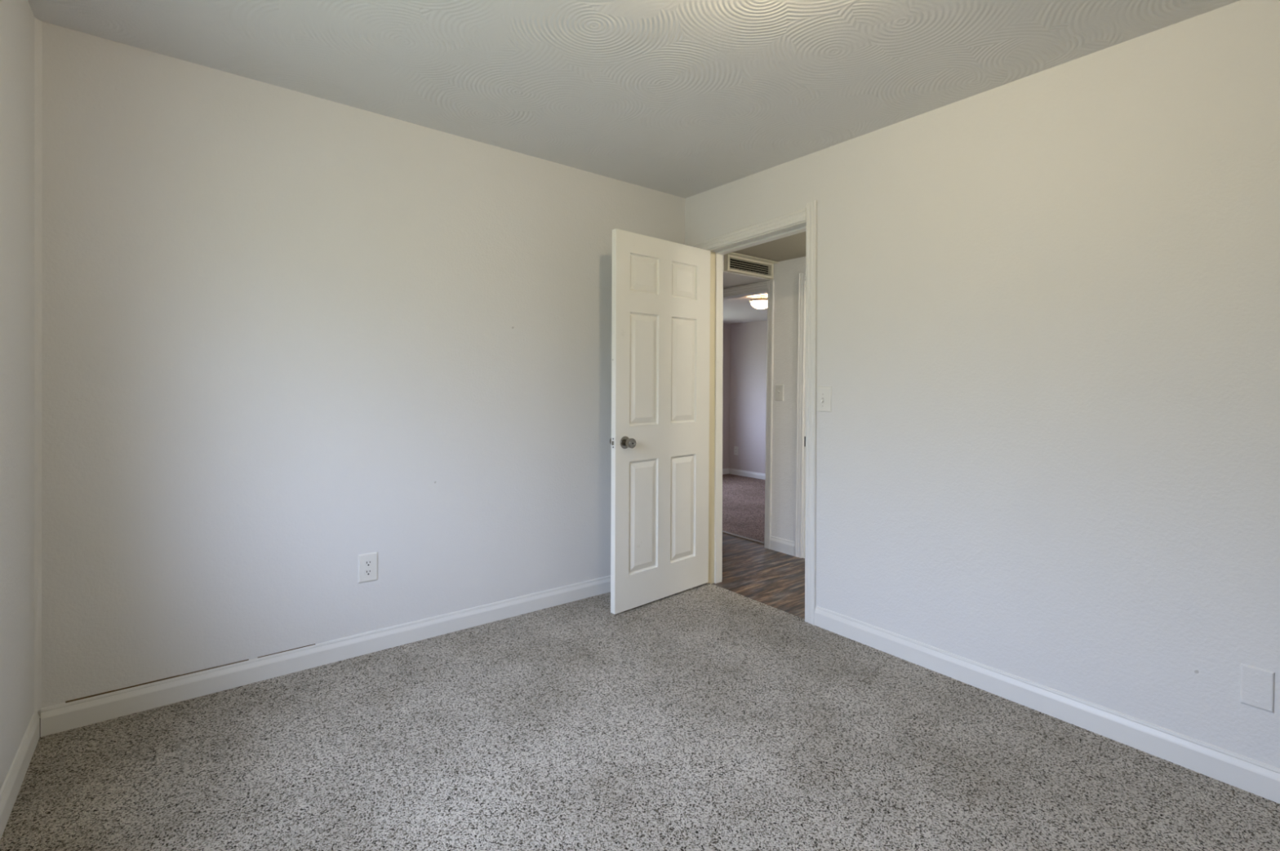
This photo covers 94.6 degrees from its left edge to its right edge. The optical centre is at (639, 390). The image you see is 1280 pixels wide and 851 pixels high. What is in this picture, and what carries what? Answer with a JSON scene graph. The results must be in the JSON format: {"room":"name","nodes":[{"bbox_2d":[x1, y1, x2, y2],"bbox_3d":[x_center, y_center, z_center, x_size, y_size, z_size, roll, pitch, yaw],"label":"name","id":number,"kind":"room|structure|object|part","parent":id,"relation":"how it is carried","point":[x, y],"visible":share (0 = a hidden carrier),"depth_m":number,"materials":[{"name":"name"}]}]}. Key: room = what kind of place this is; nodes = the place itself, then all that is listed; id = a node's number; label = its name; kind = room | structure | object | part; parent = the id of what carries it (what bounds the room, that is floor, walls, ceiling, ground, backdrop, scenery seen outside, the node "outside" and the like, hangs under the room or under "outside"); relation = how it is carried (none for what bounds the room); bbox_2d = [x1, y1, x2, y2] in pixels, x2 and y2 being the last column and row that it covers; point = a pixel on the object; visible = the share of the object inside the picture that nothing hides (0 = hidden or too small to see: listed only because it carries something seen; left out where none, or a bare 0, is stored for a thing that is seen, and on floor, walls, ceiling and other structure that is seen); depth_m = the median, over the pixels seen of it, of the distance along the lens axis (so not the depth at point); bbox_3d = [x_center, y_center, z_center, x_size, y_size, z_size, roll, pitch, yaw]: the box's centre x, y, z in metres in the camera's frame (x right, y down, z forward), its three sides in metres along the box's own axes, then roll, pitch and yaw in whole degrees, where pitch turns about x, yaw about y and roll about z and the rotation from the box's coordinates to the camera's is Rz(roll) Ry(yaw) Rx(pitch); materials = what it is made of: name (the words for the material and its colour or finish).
{"room":"empty bedroom","nodes":[
{"label":"empty bedroom","id":0,"kind":"room"},
{"bbox_2d":[0,0,34,791],"bbox_3d":[-1.121,-0.013,0.695,0.150,2.440,3.220,0,1,-38],"label":"wall","id":1,"kind":"structure","parent":0,"point":[16,16],"depth_m":1.77,"materials":[{"name":"paint"}]},
{"bbox_2d":[0,711,40,840],"bbox_3d":[-1.167,1.168,0.883,0.015,0.114,2.900,0,1,-38],"label":"baseboard","id":2,"kind":"structure","parent":1,"relation":"attached to","point":[9,792],"depth_m":1.76,"materials":[{"name":"paint"}]},
{"bbox_2d":[37,22,684,717],"bbox_3d":[-0.935,0.007,2.965,3.248,2.520,0.120,0,1,-38],"label":"wall","id":3,"kind":"structure","parent":0,"point":[289,337],"depth_m":2.48,"materials":[{"name":"paint"}]},
{"bbox_2d":[34,17,42,711],"bbox_3d":[-2.045,-0.080,2.005,0.016,2.350,0.016,0,1,-38],"label":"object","id":4,"kind":"structure","parent":3,"relation":"attached to","point":[37,24],"depth_m":2.01,"materials":[{"name":"paint"}]},
{"bbox_2d":[40,575,610,737],"bbox_3d":[-0.893,1.149,2.935,2.952,0.119,0.013,0,1,-38],"label":"baseboard","id":5,"kind":"structure","parent":3,"relation":"attached to","point":[75,713],"depth_m":2.46,"materials":[{"name":"paint"}]},
{"bbox_2d":[358,551,377,583],"bbox_3d":[-1.228,0.800,2.667,0.082,0.128,0.009,0,1,-38],"label":"wall outlet","id":6,"kind":"object","parent":3,"relation":"attached to","point":[367,562],"visible":1,"depth_m":2.67,"materials":[{"name":"plastic"}]},
{"bbox_2d":[364,568,372,576],"bbox_3d":[-1.227,0.820,2.665,0.034,0.028,0.002,0,1,-38],"label":"receptacle","id":7,"kind":"object","parent":6,"relation":"attached to","point":[367,572],"depth_m":2.66,"materials":[{"name":"plastic"}]},
{"bbox_2d":[364,560,372,567],"bbox_3d":[-1.226,0.779,2.665,0.034,0.028,0.002,0,1,-38],"label":"receptacle","id":8,"kind":"object","parent":6,"relation":"attached to","point":[367,563],"depth_m":2.66,"materials":[{"name":"plastic"}]},
{"bbox_2d":[27,0,1240,198],"bbox_3d":[0.110,-1.279,1.640,3.248,0.100,3.460,0,1,-38],"label":"ceiling","id":9,"kind":"structure","parent":0,"point":[685,99],"depth_m":2.18,"materials":[{"name":"white paint"}]},
{"bbox_2d":[0,533,1279,850],"bbox_3d":[-0.090,1.243,2.736,3.998,0.090,5.120,0,1,-38],"label":"floor","id":10,"kind":"structure","parent":0,"point":[706,717],"depth_m":1.93,"materials":[{"name":"carpet"}]},
{"bbox_2d":[722,323,730,469],"bbox_3d":[0.315,0.155,7.575,2.515,2.180,0.100,0,1,-38],"label":"wall","id":11,"kind":"structure","parent":0,"point":[726,327],"depth_m":8.21,"materials":[{"name":"paint"}]},
{"bbox_2d":[722,468,728,475],"bbox_3d":[0.295,1.126,7.505,2.401,0.091,0.013,0,1,-38],"label":"baseboard","id":12,"kind":"structure","parent":11,"relation":"attached to","point":[725,471],"depth_m":8.21,"materials":[{"name":"paint"}]},
{"bbox_2d":[722,474,764,542],"bbox_3d":[1.303,1.225,6.221,2.430,0.088,3.280,0,1,-38],"label":"floor","id":13,"kind":"structure","parent":0,"point":[743,497],"depth_m":6.03,"materials":[{"name":"brown carpet"}]},
{"bbox_2d":[723,293,767,324],"bbox_3d":[1.371,-0.961,6.235,2.515,0.100,3.480,0,1,-38],"label":"ceiling","id":14,"kind":"structure","parent":0,"point":[735,310],"depth_m":6.83,"materials":[{"name":"paint"}]},
{"bbox_2d":[748,295,767,309],"bbox_3d":[1.158,-0.844,5.644,0.232,0.126,0.232,0,1,-38],"label":"ceiling light","id":15,"kind":"object","parent":14,"relation":"attached to","point":[759,304],"visible":0.79,"depth_m":5.58,"materials":[{"name":"white glass"}]},
{"bbox_3d":[1.158,-0.820,5.644,0.202,0.077,0.202,0,1,-38],"label":"lamp shade","id":16,"kind":"part","parent":15,"relation":"part of","materials":[{"name":"white glass"}]},
{"bbox_3d":[1.158,-0.865,5.644,0.090,0.085,0.090,0,1,-38],"label":"stem","id":17,"kind":"part","parent":15,"relation":"part of","materials":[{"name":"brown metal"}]},
{"bbox_2d":[728,320,767,474],"bbox_3d":[2.309,0.182,6.993,0.100,2.180,3.280,0,1,-38],"label":"wall","id":18,"kind":"structure","parent":0,"point":[748,340],"depth_m":7.98,"materials":[{"name":"paint"}]},
{"bbox_2d":[733,446,737,455],"bbox_3d":[1.326,0.829,8.153,0.009,0.118,0.075,0,1,-38],"label":"wall outlet","id":19,"kind":"object","parent":18,"relation":"attached to","point":[735,448],"visible":1,"depth_m":8.15,"materials":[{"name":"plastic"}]},
{"bbox_2d":[728,468,764,479],"bbox_3d":[2.254,1.152,6.967,0.013,0.091,3.280,0,1,-38],"label":"baseboard","id":20,"kind":"structure","parent":18,"relation":"attached to","point":[735,472],"depth_m":7.98,"materials":[{"name":"paint"}]},
{"bbox_2d":[723,256,805,558],"bbox_3d":[1.205,0.159,4.319,0.110,2.255,4.200,0,1,-38],"label":"wall","id":21,"kind":"structure","parent":0,"point":[785,273],"depth_m":4.38,"materials":[{"name":"paint"}]},
{"bbox_2d":[723,254,770,288],"bbox_3d":[0.291,-0.917,4.717,0.840,0.130,1.215,0,1,-38],"label":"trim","id":22,"kind":"structure","parent":21,"relation":"attached to","point":[730,279],"depth_m":4.48,"materials":[{"name":"paint"}]},
{"bbox_2d":[722,280,774,549],"bbox_3d":[0.776,0.180,4.854,0.130,2.043,0.872,0,1,-38],"label":"trim","id":23,"kind":"structure","parent":21,"relation":"attached to","point":[766,287],"depth_m":4.50,"materials":[{"name":"paint"}]},
{"bbox_3d":[0.742,-0.813,4.809,0.016,0.056,0.760,0,1,-38],"label":"head casing","id":24,"kind":"part","parent":23,"relation":"part of","materials":[{"name":"paint"}]},
{"bbox_3d":[0.984,0.186,4.498,0.016,2.043,0.056,0,1,-38],"label":"casing","id":25,"kind":"part","parent":23,"relation":"part of","materials":[{"name":"paint"}]},
{"bbox_2d":[724,252,778,279],"bbox_3d":[0.816,-0.908,4.306,0.522,0.122,0.078,0,1,-38],"label":"air vent","id":26,"kind":"object","parent":21,"relation":"attached to","point":[735,263],"visible":0.92,"depth_m":4.31,"materials":[{"name":"metal"}]},
{"bbox_2d":[775,384,783,400],"bbox_3d":[1.039,0.015,4.424,0.020,0.122,0.078,0,1,-38],"label":"light switch","id":27,"kind":"object","parent":21,"relation":"attached to","point":[779,388],"visible":1,"depth_m":4.42,"materials":[{"name":"plastic"}]},
{"bbox_2d":[769,536,795,556],"bbox_3d":[1.062,1.161,4.398,0.013,0.114,0.226,0,1,-38],"label":"baseboard","id":28,"kind":"structure","parent":21,"relation":"attached to","point":[778,544],"depth_m":4.39,"materials":[{"name":"paint"}]},
{"bbox_2d":[794,272,805,558],"bbox_3d":[1.459,0.187,3.982,0.126,2.060,0.887,0,1,-38],"label":"trim","id":29,"kind":"structure","parent":21,"relation":"attached to","point":[802,277],"depth_m":4.27,"materials":[{"name":"paint"}]},
{"bbox_2d":[733,231,805,262],"bbox_3d":[0.844,-1.020,4.014,0.840,0.100,4.200,0,1,-38],"label":"ceiling","id":30,"kind":"structure","parent":0,"point":[793,246],"depth_m":4.05,"materials":[{"name":"paint"}]},
{"bbox_2d":[684,0,1279,768],"bbox_3d":[1.349,0.035,2.586,0.125,2.520,3.300,0,1,-38],"label":"wall","id":31,"kind":"structure","parent":0,"point":[1047,447],"depth_m":2.18,"materials":[{"name":"paint"}]},
{"bbox_2d":[609,229,710,614],"bbox_3d":[0.135,0.165,3.377,0.775,2.035,0.165,-1,1,-43],"label":"door","id":32,"kind":"structure","parent":31,"relation":"in","point":[660,439],"depth_m":3.33,"materials":[{"name":"paint"}]},
{"bbox_3d":[-0.141,0.277,3.125,0.002,0.058,0.025,-1,1,-43],"label":"latch plate","id":33,"kind":"part","parent":32,"relation":"part of","materials":[{"name":"silver metal"}]},
{"bbox_3d":[-0.056,0.277,3.130,0.052,0.052,0.056,-1,1,-43],"label":"knob","id":34,"kind":"part","parent":32,"relation":"part of","materials":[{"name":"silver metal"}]},
{"bbox_2d":[694,200,817,625],"bbox_3d":[0.682,0.117,3.432,0.156,2.205,0.922,0,1,-38],"label":"trim","id":35,"kind":"structure","parent":31,"relation":"attached to","point":[805,220],"depth_m":3.38,"materials":[{"name":"paint"}]},
{"bbox_3d":[0.504,0.135,3.774,0.014,2.140,0.084,0,1,-38],"label":"hall casing","id":36,"kind":"part","parent":35,"relation":"part of","materials":[{"name":"paint"}]},
{"bbox_3d":[0.611,-0.913,3.413,0.016,0.096,0.835,0,1,-38],"label":"head casing","id":37,"kind":"part","parent":35,"relation":"part of","materials":[{"name":"paint"}]},
{"bbox_3d":[0.885,0.118,3.061,0.016,2.195,0.088,0,1,-38],"label":"casing","id":38,"kind":"part","parent":35,"relation":"part of","materials":[{"name":"paint"}]},
{"bbox_2d":[817,386,831,412],"bbox_3d":[0.932,0.042,2.999,0.020,0.129,0.084,0,1,-38],"label":"light switch","id":39,"kind":"object","parent":31,"relation":"attached to","point":[824,393],"visible":1,"depth_m":3.00,"materials":[{"name":"plastic"}]},
{"bbox_2d":[814,605,1279,804],"bbox_3d":[1.577,1.181,2.179,0.013,0.120,2.186,0,1,-38],"label":"baseboard","id":40,"kind":"structure","parent":31,"relation":"attached to","point":[1253,776],"depth_m":2.15,"materials":[{"name":"paint"}]},
{"bbox_2d":[1240,663,1274,712],"bbox_3d":[1.881,0.906,1.799,0.008,0.122,0.072,0,1,-38],"label":"blank wall plate","id":41,"kind":"object","parent":31,"relation":"attached to","point":[1256,684],"visible":1,"depth_m":1.80,"materials":[{"name":"paint"}]}
]}

